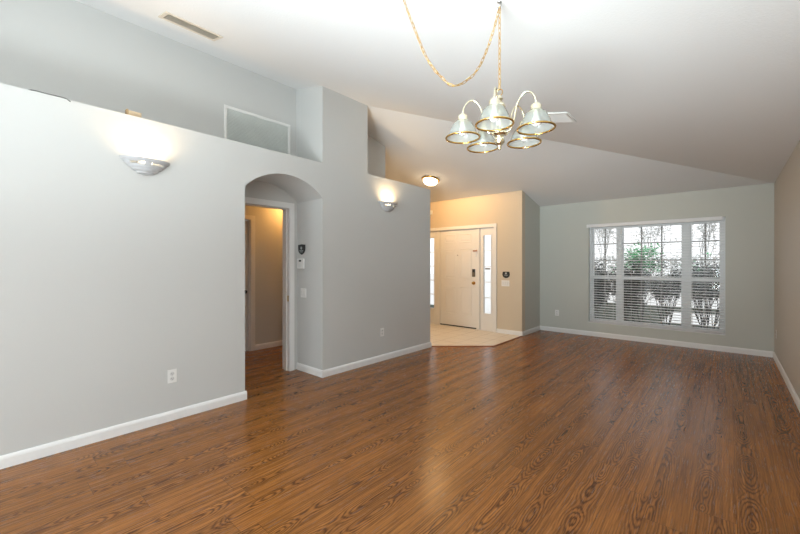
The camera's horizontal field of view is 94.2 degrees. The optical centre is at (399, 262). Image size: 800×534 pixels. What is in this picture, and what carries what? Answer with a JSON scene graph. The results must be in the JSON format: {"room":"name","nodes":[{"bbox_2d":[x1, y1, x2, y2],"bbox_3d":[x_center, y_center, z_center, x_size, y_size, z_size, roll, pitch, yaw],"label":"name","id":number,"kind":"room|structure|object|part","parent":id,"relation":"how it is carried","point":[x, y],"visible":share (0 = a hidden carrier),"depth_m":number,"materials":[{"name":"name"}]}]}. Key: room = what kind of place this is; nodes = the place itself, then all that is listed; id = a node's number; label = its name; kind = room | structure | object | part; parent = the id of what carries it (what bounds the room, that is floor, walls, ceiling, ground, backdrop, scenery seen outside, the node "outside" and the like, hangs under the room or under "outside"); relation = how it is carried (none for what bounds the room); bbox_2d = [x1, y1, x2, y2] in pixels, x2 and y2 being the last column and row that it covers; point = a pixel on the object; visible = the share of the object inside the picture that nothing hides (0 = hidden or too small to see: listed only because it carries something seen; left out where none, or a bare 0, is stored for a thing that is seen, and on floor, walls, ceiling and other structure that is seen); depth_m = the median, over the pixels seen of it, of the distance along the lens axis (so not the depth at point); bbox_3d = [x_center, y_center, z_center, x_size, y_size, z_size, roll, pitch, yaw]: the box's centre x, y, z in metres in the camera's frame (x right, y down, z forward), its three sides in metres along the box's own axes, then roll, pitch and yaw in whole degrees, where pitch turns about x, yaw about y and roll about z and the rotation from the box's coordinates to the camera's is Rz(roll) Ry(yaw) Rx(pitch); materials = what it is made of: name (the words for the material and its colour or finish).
{"room":"empty living room","nodes":[
{"label":"empty living room","id":0,"kind":"room"},
{"bbox_2d":[0,0,384,350],"bbox_3d":[-3.152,-0.520,3.904,1.510,3.780,7.103,0,0,41],"label":"wall","id":1,"kind":"structure","parent":0,"point":[73,50],"depth_m":3.59,"materials":[{"name":"grey paint"}]},
{"bbox_2d":[245,215,254,350],"bbox_3d":[-2.659,0.315,5.493,0.133,2.110,1.030,0,0,41],"label":"door","id":2,"kind":"structure","parent":1,"relation":"in","point":[250,217],"depth_m":5.80,"materials":[{"name":"white paint"}]},
{"bbox_2d":[224,104,289,154],"bbox_3d":[-1.674,-1.490,4.431,0.015,0.536,0.830,0,0,41],"label":"air vent","id":3,"kind":"object","parent":1,"relation":"in","point":[239,126],"visible":0.63,"depth_m":4.40,"materials":[{"name":"white plastic"}]},
{"bbox_2d":[255,340,282,349],"bbox_3d":[-1.810,1.327,6.374,0.015,0.085,1.415,0,0,41],"label":"baseboard","id":4,"kind":"structure","parent":1,"relation":"attached to","point":[280,342],"depth_m":6.01,"materials":[{"name":"white paint"}]},
{"bbox_2d":[0,83,429,455],"bbox_3d":[-2.263,-0.448,3.444,0.674,3.637,7.585,0,0,41],"label":"wall","id":5,"kind":"structure","parent":0,"point":[114,278],"depth_m":3.19,"materials":[{"name":"grey paint"}]},
{"bbox_2d":[29,89,70,101],"bbox_3d":[-2.509,-1.199,2.664,0.227,0.029,0.022,0,0,-41],"label":"cable","id":6,"kind":"object","parent":5,"relation":"on","point":[29,89],"visible":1,"depth_m":2.66,"materials":[{"name":"white plastic"}]},
{"bbox_2d":[125,109,140,117],"bbox_3d":[-2.212,-1.230,3.087,0.052,0.060,0.102,0,0,41],"label":"box","id":7,"kind":"object","parent":5,"relation":"on","point":[127,111],"visible":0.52,"depth_m":3.06,"materials":[{"name":"beige cardboard"}]},
{"bbox_2d":[119,155,169,175],"bbox_3d":[-2.078,-0.793,3.058,0.112,0.128,0.359,0,0,41],"label":"wall sconce","id":8,"kind":"object","parent":5,"relation":"attached to","point":[144,165],"visible":1,"depth_m":3.04,"materials":[{"name":"white ceramic"}]},
{"bbox_2d":[167,369,176,383],"bbox_3d":[-1.985,0.986,3.242,0.009,0.116,0.072,0,0,41],"label":"wall outlet","id":9,"kind":"object","parent":5,"relation":"attached to","point":[171,374],"visible":1,"depth_m":3.24,"materials":[{"name":"white plastic"}]},
{"bbox_2d":[0,342,431,468],"bbox_3d":[-2.167,1.327,3.436,0.549,0.085,7.500,0,0,41],"label":"baseboard","id":10,"kind":"structure","parent":5,"relation":"attached to","point":[15,458],"depth_m":3.12,"materials":[{"name":"white paint"}]},
{"bbox_2d":[245,197,293,370],"bbox_3d":[-1.710,0.305,4.473,0.165,2.130,0.904,0,0,41],"label":"trim","id":11,"kind":"structure","parent":5,"relation":"attached to","point":[288,208],"depth_m":4.74,"materials":[{"name":"white paint"}]},
{"bbox_2d":[297,259,303,268],"bbox_3d":[-1.264,0.008,4.734,0.135,0.125,0.026,0,0,41],"label":"alarm keypad","id":12,"kind":"object","parent":5,"relation":"attached to","point":[300,262],"visible":1,"depth_m":4.72,"materials":[{"name":"white plastic"}]},
{"bbox_2d":[298,244,304,254],"bbox_3d":[-1.250,-0.172,4.730,0.145,0.132,0.014,0,0,41],"label":"badge","id":13,"kind":"object","parent":5,"relation":"attached to","point":[301,248],"visible":1,"depth_m":4.72,"materials":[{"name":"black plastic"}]},
{"bbox_2d":[301,288,305,297],"bbox_3d":[-1.225,0.380,4.710,0.118,0.116,0.010,0,0,41],"label":"light switch","id":14,"kind":"object","parent":5,"relation":"attached to","point":[303,290],"visible":1,"depth_m":4.70,"materials":[{"name":"white plastic"}]},
{"bbox_2d":[380,328,383,336],"bbox_3d":[-0.249,0.970,5.217,0.009,0.116,0.072,0,0,41],"label":"wall outlet","id":15,"kind":"object","parent":5,"relation":"attached to","point":[381,329],"visible":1,"depth_m":5.21,"materials":[{"name":"white plastic"}]},
{"bbox_2d":[378,201,396,211],"bbox_3d":[-0.141,-0.793,5.263,0.112,0.128,0.359,0,0,41],"label":"wall sconce","id":16,"kind":"object","parent":5,"relation":"attached to","point":[387,206],"visible":1,"depth_m":5.22,"materials":[{"name":"white glass"}]},
{"bbox_2d":[432,336,521,346],"bbox_3d":[1.490,1.365,6.331,1.966,0.011,0.458,0,0,-26],"label":"trim","id":17,"kind":"structure","parent":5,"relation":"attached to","point":[519,336],"depth_m":6.10,"materials":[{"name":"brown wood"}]},
{"bbox_2d":[0,324,799,533],"bbox_3d":[-0.273,1.427,3.602,6.435,0.126,10.550,0,0,41],"label":"floor","id":18,"kind":"structure","parent":0,"point":[541,431],"depth_m":2.66,"materials":[{"name":"brown wood"}]},
{"bbox_2d":[75,0,799,205],"bbox_3d":[-0.339,-1.750,3.579,6.465,1.225,10.530,0,0,41],"label":"ceiling","id":19,"kind":"structure","parent":0,"point":[663,96],"depth_m":3.24,"materials":[{"name":"paint"}]},
{"bbox_2d":[158,11,222,40],"bbox_3d":[-1.858,-2.101,3.318,0.206,0.059,0.470,0,0,41],"label":"ceiling vent","id":20,"kind":"object","parent":19,"relation":"in","point":[167,16],"visible":1,"depth_m":3.29,"materials":[{"name":"beige metal"}]},
{"bbox_2d":[422,175,438,185],"bbox_3d":[0.583,-1.556,7.101,0.330,0.166,0.339,0,0,-44],"label":"ceiling lamp","id":21,"kind":"object","parent":19,"relation":"attached to","point":[429,180],"visible":1,"depth_m":7.00,"materials":[{"name":"white glass"}]},
{"bbox_2d":[403,0,555,152],"bbox_3d":[0.468,-1.125,2.175,0.826,0.949,0.588,0,0,25],"label":"chandelier","id":22,"kind":"object","parent":19,"relation":"hanging from","point":[496,105],"visible":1,"depth_m":2.13,"materials":[{"name":"gold metal"}]},
{"bbox_3d":[0.281,-1.287,2.116,0.597,0.567,0.017,0,0,-6],"label":"chain","id":23,"kind":"part","parent":22,"relation":"part of","materials":[{"name":"gold metal"}]},
{"bbox_3d":[0.280,-1.287,2.116,0.602,0.560,0.015,0,0,-6],"label":"power cord","id":24,"kind":"part","parent":22,"relation":"part of","materials":[{"name":"gold metal"}]},
{"bbox_3d":[0.365,-0.777,2.160,0.052,0.073,0.051,0,0,41],"label":"bulb","id":25,"kind":"part","parent":22,"relation":"part of","materials":[{"name":"white glass"}]},
{"bbox_3d":[0.458,-0.844,2.153,0.197,0.203,0.010,0,0,4],"label":"arm","id":26,"kind":"part","parent":22,"relation":"part of","materials":[{"name":"white metal"}]},
{"bbox_3d":[0.524,-0.777,2.349,0.052,0.073,0.051,0,0,41],"label":"bulb","id":27,"kind":"part","parent":22,"relation":"part of","materials":[{"name":"white glass"}]},
{"bbox_3d":[0.546,-0.844,2.258,0.010,0.203,0.197,0,0,-14],"label":"arm","id":28,"kind":"part","parent":22,"relation":"part of","materials":[{"name":"white metal"}]},
{"bbox_3d":[0.495,-0.777,1.950,0.052,0.073,0.051,0,0,41],"label":"bulb","id":29,"kind":"part","parent":22,"relation":"part of","materials":[{"name":"white glass"}]},
{"bbox_3d":[0.530,-0.844,2.037,0.010,0.203,0.197,0,0,22],"label":"arm","id":30,"kind":"part","parent":22,"relation":"part of","materials":[{"name":"white metal"}]},
{"bbox_3d":[0.574,-1.237,2.145,0.013,0.470,0.013,0,0,41],"label":"power cord","id":31,"kind":"part","parent":22,"relation":"part of","materials":[{"name":"gold metal"}]},
{"bbox_3d":[0.574,-1.237,2.145,0.013,0.481,0.013,0,0,15],"label":"chain","id":32,"kind":"part","parent":22,"relation":"part of","materials":[{"name":"gold metal"}]},
{"bbox_3d":[0.673,-0.844,2.207,0.197,0.203,0.010,0,0,-32],"label":"arm","id":33,"kind":"part","parent":22,"relation":"part of","materials":[{"name":"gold metal"}]},
{"bbox_3d":[0.663,-0.844,2.070,0.197,0.203,0.010,0,0,40],"label":"arm","id":34,"kind":"part","parent":22,"relation":"part of","materials":[{"name":"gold metal"}]},
{"bbox_3d":[0.752,-0.777,2.256,0.052,0.073,0.051,0,0,41],"label":"bulb","id":35,"kind":"part","parent":22,"relation":"part of","materials":[{"name":"white glass"}]},
{"bbox_3d":[0.735,-0.777,2.010,0.052,0.073,0.051,0,0,41],"label":"bulb","id":36,"kind":"part","parent":22,"relation":"part of","materials":[{"name":"white glass"}]},
{"bbox_2d":[539,112,576,122],"bbox_3d":[1.720,-1.594,4.080,0.323,0.088,0.330,0,0,41],"label":"ceiling vent","id":37,"kind":"object","parent":19,"relation":"in","point":[556,117],"visible":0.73,"depth_m":4.04,"materials":[{"name":"white plastic"}]},
{"bbox_2d":[430,190,524,331],"bbox_3d":[1.219,-0.030,8.002,2.965,2.800,0.140,0,0,41],"label":"wall","id":38,"kind":"structure","parent":0,"point":[507,209],"depth_m":7.20,"materials":[{"name":"beige paint"}]},
{"bbox_2d":[430,223,496,331],"bbox_3d":[1.249,0.295,7.968,1.849,2.150,0.191,0,0,41],"label":"door","id":39,"kind":"structure","parent":38,"relation":"in","point":[458,247],"depth_m":7.88,"materials":[{"name":"white paint"}]},
{"bbox_2d":[430,231,436,323],"bbox_3d":[0.723,0.327,8.407,0.305,2.063,0.057,0,0,41],"label":"window","id":40,"kind":"structure","parent":39,"relation":"attached to","point":[433,311],"depth_m":8.32,"materials":[{"name":"white paint"}]},
{"bbox_3d":[1.086,0.800,8.059,0.300,0.600,0.009,0,0,41],"label":"panel","id":41,"kind":"part","parent":39,"relation":"part of","materials":[{"name":"white paint"}]},
{"bbox_3d":[1.086,0.020,8.059,0.300,0.640,0.009,0,0,41],"label":"panel","id":42,"kind":"part","parent":39,"relation":"part of","materials":[{"name":"white paint"}]},
{"bbox_3d":[1.086,-0.522,8.059,0.300,0.185,0.009,0,0,41],"label":"panel","id":43,"kind":"part","parent":39,"relation":"part of","materials":[{"name":"white paint"}]},
{"bbox_3d":[1.372,0.800,7.809,0.300,0.600,0.009,0,0,41],"label":"panel","id":44,"kind":"part","parent":39,"relation":"part of","materials":[{"name":"white paint"}]},
{"bbox_3d":[1.372,0.020,7.809,0.300,0.640,0.009,0,0,41],"label":"panel","id":45,"kind":"part","parent":39,"relation":"part of","materials":[{"name":"white paint"}]},
{"bbox_3d":[1.372,-0.522,7.809,0.300,0.185,0.009,0,0,41],"label":"panel","id":46,"kind":"part","parent":39,"relation":"part of","materials":[{"name":"white paint"}]},
{"bbox_2d":[480,228,493,330],"bbox_3d":[1.763,0.327,7.493,0.305,2.063,0.057,0,0,41],"label":"window","id":47,"kind":"structure","parent":39,"relation":"attached to","point":[486,319],"depth_m":7.52,"materials":[{"name":"white paint"}]},
{"bbox_2d":[501,280,508,285],"bbox_3d":[2.035,0.392,7.185,0.164,0.116,0.010,0,0,41],"label":"light switch","id":48,"kind":"object","parent":38,"relation":"attached to","point":[503,282],"visible":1,"depth_m":7.19,"materials":[{"name":"white plastic"}]},
{"bbox_2d":[502,272,509,277],"bbox_3d":[2.045,0.229,7.174,0.150,0.122,0.014,0,0,41],"label":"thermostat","id":49,"kind":"object","parent":38,"relation":"attached to","point":[505,274],"visible":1,"depth_m":7.16,"materials":[{"name":"black plastic"}]},
{"bbox_2d":[497,328,522,335],"bbox_3d":[2.095,1.327,7.128,0.525,0.085,0.015,0,0,41],"label":"baseboard","id":50,"kind":"structure","parent":38,"relation":"attached to","point":[504,331],"depth_m":7.11,"materials":[{"name":"white paint"}]},
{"bbox_2d":[525,193,539,329],"bbox_3d":[2.574,-0.005,7.400,0.135,2.750,0.745,0,0,41],"label":"wall","id":51,"kind":"structure","parent":0,"point":[532,209],"depth_m":7.35,"materials":[{"name":"grey paint"}]},
{"bbox_2d":[522,326,539,335],"bbox_3d":[2.584,1.327,7.298,0.015,0.085,0.885,0,0,41],"label":"baseboard","id":52,"kind":"structure","parent":51,"relation":"attached to","point":[526,332],"depth_m":7.27,"materials":[{"name":"white paint"}]},
{"bbox_2d":[540,183,773,351],"bbox_3d":[4.195,0.090,6.578,3.655,2.560,0.160,0,0,41],"label":"wall","id":53,"kind":"structure","parent":0,"point":[748,211],"depth_m":6.10,"materials":[{"name":"grey paint"}]},
{"bbox_2d":[540,326,772,357],"bbox_3d":[4.143,1.327,6.507,3.400,0.085,0.015,0,0,41],"label":"baseboard","id":54,"kind":"structure","parent":53,"relation":"attached to","point":[546,328],"depth_m":6.22,"materials":[{"name":"white paint"}]},
{"bbox_2d":[589,220,724,334],"bbox_3d":[4.344,0.203,6.441,1.944,1.837,0.148,0,0,41],"label":"window","id":55,"kind":"structure","parent":53,"relation":"in","point":[684,231],"depth_m":6.19,"materials":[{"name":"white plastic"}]},
{"bbox_3d":[3.840,-0.188,6.958,0.414,0.955,0.027,0,0,41],"label":"sash","id":56,"kind":"part","parent":55,"relation":"part of","materials":[{"name":"glass"}]},
{"bbox_3d":[3.819,0.656,6.935,0.414,0.823,0.036,0,0,41],"label":"sash","id":57,"kind":"part","parent":55,"relation":"part of","materials":[{"name":"glass"}]},
{"bbox_3d":[4.382,-0.188,6.482,0.880,0.955,0.027,0,0,41],"label":"sash","id":58,"kind":"part","parent":55,"relation":"part of","materials":[{"name":"glass"}]},
{"bbox_3d":[4.361,0.656,6.458,0.880,0.823,0.036,0,0,41],"label":"sash","id":59,"kind":"part","parent":55,"relation":"part of","materials":[{"name":"white plastic"}]},
{"bbox_2d":[587,216,724,333],"bbox_3d":[4.287,0.186,6.407,1.964,1.819,0.090,0,0,41],"label":"window blind","id":60,"kind":"object","parent":55,"relation":"attached to","point":[718,218],"visible":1,"depth_m":6.31,"materials":[{"name":"white plastic"}]},
{"bbox_3d":[4.314,0.206,6.407,1.706,1.743,0.054,0,0,41],"label":"ladder cord","id":61,"kind":"part","parent":60,"relation":"part of","materials":[{"name":"white fabric"}]},
{"bbox_3d":[4.314,1.084,6.407,1.920,0.024,0.048,0,0,41],"label":"rail","id":62,"kind":"part","parent":60,"relation":"part of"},
{"bbox_3d":[4.915,-0.139,5.831,0.005,1.013,0.008,0,0,41],"label":"lift cord","id":63,"kind":"part","parent":60,"relation":"part of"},
{"bbox_3d":[4.927,-0.188,6.003,0.390,0.955,0.027,0,0,41],"label":"sash","id":64,"kind":"part","parent":55,"relation":"part of","materials":[{"name":"white plastic"}]},
{"bbox_3d":[4.906,0.656,5.979,0.390,0.823,0.036,0,0,41],"label":"sash","id":65,"kind":"part","parent":55,"relation":"part of","materials":[{"name":"glass"}]},
{"bbox_2d":[774,140,799,398],"bbox_3d":[2.059,0.090,1.472,0.120,2.560,10.330,0,0,41],"label":"wall","id":66,"kind":"structure","parent":0,"point":[787,184],"depth_m":4.15,"materials":[{"name":"beige paint"}]},
{"bbox_2d":[773,352,799,411],"bbox_3d":[2.042,1.327,1.554,0.015,0.085,10.230,0,0,41],"label":"baseboard","id":67,"kind":"structure","parent":66,"relation":"attached to","point":[791,389],"depth_m":4.08,"materials":[{"name":"white paint"}]},
{"label":"outside","id":68,"kind":"structure","parent":0,"visible":0},
{"bbox_2d":[430,272,666,304],"bbox_3d":[9.417,1.564,39.188,26.400,0.012,48.700,0,0,41],"label":"driveway","id":69,"kind":"structure","parent":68,"point":[487,274],"depth_m":22.73,"materials":[{"name":"concrete"}]},
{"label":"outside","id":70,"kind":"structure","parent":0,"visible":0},
{"bbox_2d":[430,275,718,328],"bbox_3d":[22.378,1.645,25.458,60.000,0.150,52.210,0,0,41],"label":"ground","id":71,"kind":"structure","parent":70,"point":[431,306],"depth_m":11.80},
{"bbox_2d":[485,305,490,312],"bbox_3d":[2.422,1.480,9.987,3.450,0.160,4.400,0,0,41],"label":"porch","id":72,"kind":"object","parent":71,"relation":"on","point":[487,307],"depth_m":11.32,"materials":[{"name":"concrete"}]},
{"bbox_2d":[595,229,615,272],"bbox_3d":[12.954,-1.788,24.102,3.099,6.784,2.422,0,0,3],"label":"street tree","id":73,"kind":"object","parent":71,"relation":"on","point":[609,230],"visible":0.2,"depth_m":24.16,"materials":[{"name":"grey plant"}]},
{"bbox_2d":[633,226,677,275],"bbox_3d":[16.387,-2.078,24.401,3.194,7.365,2.836,0,0,41],"label":"street tree","id":74,"kind":"object","parent":71,"relation":"on","point":[657,234],"visible":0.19,"depth_m":24.10,"materials":[{"name":"grey plant"}]},
{"bbox_2d":[595,251,718,282],"bbox_3d":[20.300,0.346,26.020,13.897,2.506,3.191,0,0,41],"label":"hedge","id":75,"kind":"object","parent":71,"relation":"on","point":[668,257],"visible":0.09,"depth_m":26.80,"materials":[{"name":"grey plant"}]},
{"bbox_2d":[599,318,716,328],"bbox_3d":[6.216,1.562,7.450,5.500,0.015,3.800,0,0,41],"label":"planting bed","id":76,"kind":"object","parent":71,"relation":"on","point":[599,318],"depth_m":9.72,"materials":[{"name":"brown soil"}]},
{"bbox_2d":[594,259,611,317],"bbox_3d":[4.701,0.739,9.027,0.817,1.697,1.056,0,0,-34],"label":"shrub","id":77,"kind":"object","parent":76,"relation":"on","point":[598,272],"visible":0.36,"depth_m":8.81,"materials":[{"name":"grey plant"}]},
{"bbox_2d":[603,258,653,321],"bbox_3d":[4.751,0.736,7.737,0.979,1.707,1.002,0,0,19],"label":"shrub","id":78,"kind":"object","parent":76,"relation":"on","point":[638,264],"visible":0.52,"depth_m":7.63,"materials":[{"name":"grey plant"}]},
{"bbox_2d":[611,243,663,321],"bbox_3d":[6.185,0.506,9.739,1.221,2.164,0.928,0,0,41],"label":"shrub","id":79,"kind":"object","parent":76,"relation":"on","point":[649,264],"visible":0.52,"depth_m":9.61,"materials":[{"name":"green plant"}]},
{"bbox_2d":[644,258,680,324],"bbox_3d":[5.830,0.736,8.136,1.068,1.715,0.930,0,0,25],"label":"shrub","id":80,"kind":"object","parent":76,"relation":"on","point":[673,274],"visible":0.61,"depth_m":8.05,"materials":[{"name":"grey plant"}]},
{"bbox_2d":[679,252,710,327],"bbox_3d":[7.185,0.663,8.808,0.542,1.851,0.923,0,0,-14],"label":"shrub","id":81,"kind":"object","parent":76,"relation":"on","point":[707,252],"visible":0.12,"depth_m":8.74,"materials":[{"name":"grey plant"}]},
{"bbox_2d":[675,261,718,328],"bbox_3d":[5.824,0.768,6.986,1.089,1.664,1.072,0,0,41],"label":"shrub","id":82,"kind":"object","parent":76,"relation":"on","point":[708,288],"visible":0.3,"depth_m":6.92,"materials":[{"name":"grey plant"}]},
{"bbox_2d":[693,223,718,269],"bbox_3d":[17.632,-1.774,21.344,2.760,6.737,2.752,0,0,-5],"label":"street tree","id":83,"kind":"object","parent":71,"relation":"on","point":[709,224],"visible":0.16,"depth_m":21.25,"materials":[{"name":"grey plant"}]},
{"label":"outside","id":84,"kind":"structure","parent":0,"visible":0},
{"bbox_2d":[663,312,718,325],"bbox_3d":[9.861,1.565,9.173,5.300,0.010,2.800,0,0,41],"label":"path","id":85,"kind":"structure","parent":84,"point":[676,314],"depth_m":10.27,"materials":[{"name":"concrete"}]},
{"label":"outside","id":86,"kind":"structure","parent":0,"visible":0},
{"bbox_2d":[606,289,718,308],"bbox_3d":[13.850,1.565,15.453,11.600,0.010,8.500,0,0,41],"label":"road","id":87,"kind":"structure","parent":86,"point":[611,298],"depth_m":15.07,"materials":[{"name":"grey asphalt"}]}
]}

